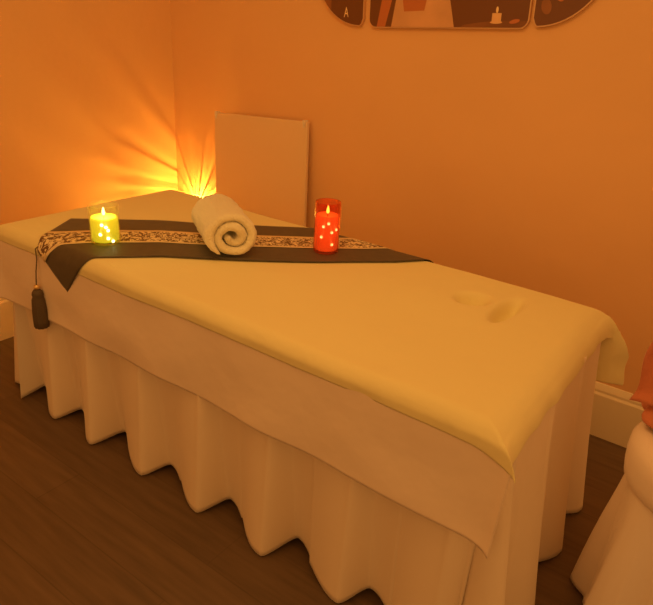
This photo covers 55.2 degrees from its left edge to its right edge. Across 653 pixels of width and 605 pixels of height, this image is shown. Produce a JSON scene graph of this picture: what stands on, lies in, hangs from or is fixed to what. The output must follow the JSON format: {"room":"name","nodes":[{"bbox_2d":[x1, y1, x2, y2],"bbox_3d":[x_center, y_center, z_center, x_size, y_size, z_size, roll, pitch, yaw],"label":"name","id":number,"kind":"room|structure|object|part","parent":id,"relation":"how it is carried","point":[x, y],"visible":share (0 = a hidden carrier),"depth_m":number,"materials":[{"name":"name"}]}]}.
{"room":"spa","nodes":[
{"label":"spa","id":0,"kind":"room"},
{"bbox_2d":[0,0,177,224],"bbox_3d":[-2.185,-0.735,1.633,0.100,2.700,4.515,19,28,31],"label":"wall","id":1,"kind":"structure","parent":0,"point":[87,111],"depth_m":3.00,"materials":[{"name":"paint"}]},
{"bbox_2d":[0,298,13,340],"bbox_3d":[-2.215,0.411,2.098,0.020,0.230,4.495,19,28,31],"label":"baseboard","id":2,"kind":"structure","parent":1,"relation":"attached to","point":[6,306],"depth_m":2.98,"materials":[{"name":"beige paint"}]},
{"bbox_2d":[0,336,626,604],"bbox_3d":[-0.341,1.192,1.024,4.800,0.100,4.615,19,28,31],"label":"floor","id":3,"kind":"structure","parent":0,"point":[79,525],"depth_m":1.94,"materials":[{"name":"brown wood"}]},
{"bbox_2d":[215,111,309,226],"bbox_3d":[-0.350,-0.433,3.247,0.661,1.062,0.073,19,28,31],"label":"panel","id":4,"kind":"object","parent":3,"relation":"on","point":[261,163],"visible":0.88,"depth_m":3.12,"materials":[{"name":"beige"}]},
{"bbox_2d":[570,421,652,604],"bbox_3d":[0.928,0.626,1.606,0.487,0.605,0.456,19,28,31],"label":"stool","id":5,"kind":"object","parent":3,"relation":"on","point":[614,566],"visible":1,"depth_m":1.56,"materials":[{"name":"beige fabric"}]},
{"bbox_2d":[624,421,652,512],"bbox_3d":[0.942,0.415,1.514,0.398,0.143,0.398,19,28,31],"label":"seat cushion","id":6,"kind":"object","parent":5,"relation":"on","point":[638,462],"depth_m":1.51,"materials":[{"name":"beige fabric"}]},
{"bbox_2d":[629,342,652,428],"bbox_3d":[0.901,0.135,1.480,0.268,0.376,0.221,19,28,31],"label":"cloth bundle","id":7,"kind":"object","parent":5,"relation":"on","point":[643,394],"visible":1,"depth_m":1.55,"materials":[{"name":"orange"}]},
{"bbox_3d":[-0.220,0.217,2.286,1.865,0.663,0.768,19,28,31],"label":"massage table","id":8,"kind":"object","parent":3,"relation":"on","visible":0},
{"bbox_2d":[0,241,510,558],"bbox_3d":[-0.371,0.101,1.933,2.028,0.291,0.281,19,28,31],"label":"sheet","id":9,"kind":"object","parent":8,"relation":"on","point":[432,473],"visible":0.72,"depth_m":1.63,"materials":[{"name":"beige fabric"}]},
{"bbox_2d":[13,303,600,604],"bbox_3d":[-0.201,0.217,2.272,2.171,0.668,0.920,19,28,31],"label":"bed skirt","id":10,"kind":"object","parent":8,"relation":"on","point":[356,539],"visible":0.45,"depth_m":1.80,"materials":[{"name":"beige fabric"}]},
{"bbox_2d":[0,189,628,482],"bbox_3d":[-0.161,-0.006,2.156,2.128,0.277,0.980,19,28,31],"label":"sheet","id":11,"kind":"object","parent":8,"relation":"on","point":[480,361],"visible":0.77,"depth_m":1.76,"materials":[{"name":"beige fabric"}]},
{"bbox_2d":[31,218,432,329],"bbox_3d":[-0.309,-0.083,2.354,1.504,0.327,0.439,1,24,-7],"label":"table runner","id":12,"kind":"object","parent":11,"relation":"on","point":[66,248],"visible":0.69,"depth_m":2.21,"materials":[{"name":"brown fabric"}]},
{"bbox_3d":[-1.013,-0.134,2.189,0.014,0.145,0.039,19,28,31],"label":"cord","id":13,"kind":"part","parent":12,"relation":"part of","materials":[{"name":"brown fabric"}]},
{"bbox_2d":[90,208,119,242],"bbox_3d":[-0.764,-0.272,2.150,0.101,0.132,0.100,19,28,31],"label":"jar candle","id":14,"kind":"object","parent":12,"relation":"on","point":[104,227],"visible":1,"depth_m":2.13,"materials":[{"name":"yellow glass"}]},
{"bbox_2d":[191,194,256,254],"bbox_3d":[-0.364,-0.277,2.191,0.184,0.147,0.295,-6,26,-21],"label":"rolled towel","id":15,"kind":"object","parent":12,"relation":"on","point":[223,226],"visible":1,"depth_m":2.09,"materials":[{"name":"beige fabric"}]},
{"bbox_2d":[314,205,339,251],"bbox_3d":[0.002,-0.267,2.189,0.091,0.180,0.090,19,28,31],"label":"jar candle","id":16,"kind":"object","parent":12,"relation":"on","point":[327,222],"visible":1,"depth_m":2.17,"materials":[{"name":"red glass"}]},
{"bbox_2d":[170,0,652,393],"bbox_3d":[1.067,-0.758,2.151,4.800,2.700,0.100,19,28,31],"label":"wall","id":17,"kind":"structure","parent":0,"point":[523,157],"depth_m":2.54,"materials":[{"name":"paint"}]},
{"bbox_2d":[324,0,365,25],"bbox_3d":[0.066,-1.410,2.594,0.258,0.472,0.019,19,28,31],"label":"wall picture","id":18,"kind":"object","parent":17,"relation":"attached to","point":[351,12],"visible":1,"depth_m":2.63,"materials":[{"name":"brown"}]},
{"bbox_2d":[369,0,532,28],"bbox_3d":[0.459,-1.298,2.331,0.695,0.531,0.019,19,28,31],"label":"wall picture","id":19,"kind":"object","parent":17,"relation":"attached to","point":[447,14],"visible":1,"depth_m":2.38,"materials":[{"name":"brown"}]},
{"bbox_2d":[533,0,593,26],"bbox_3d":[0.840,-1.173,2.084,0.260,0.476,0.018,19,28,31],"label":"wall picture","id":20,"kind":"object","parent":17,"relation":"attached to","point":[546,13],"visible":1,"depth_m":2.17,"materials":[{"name":"brown"}]},
{"bbox_2d":[590,381,643,447],"bbox_3d":[1.000,0.399,2.584,4.700,0.230,0.020,19,28,31],"label":"baseboard","id":21,"kind":"structure","parent":17,"relation":"attached to","point":[614,417],"depth_m":2.48,"materials":[{"name":"beige paint"}]}
]}

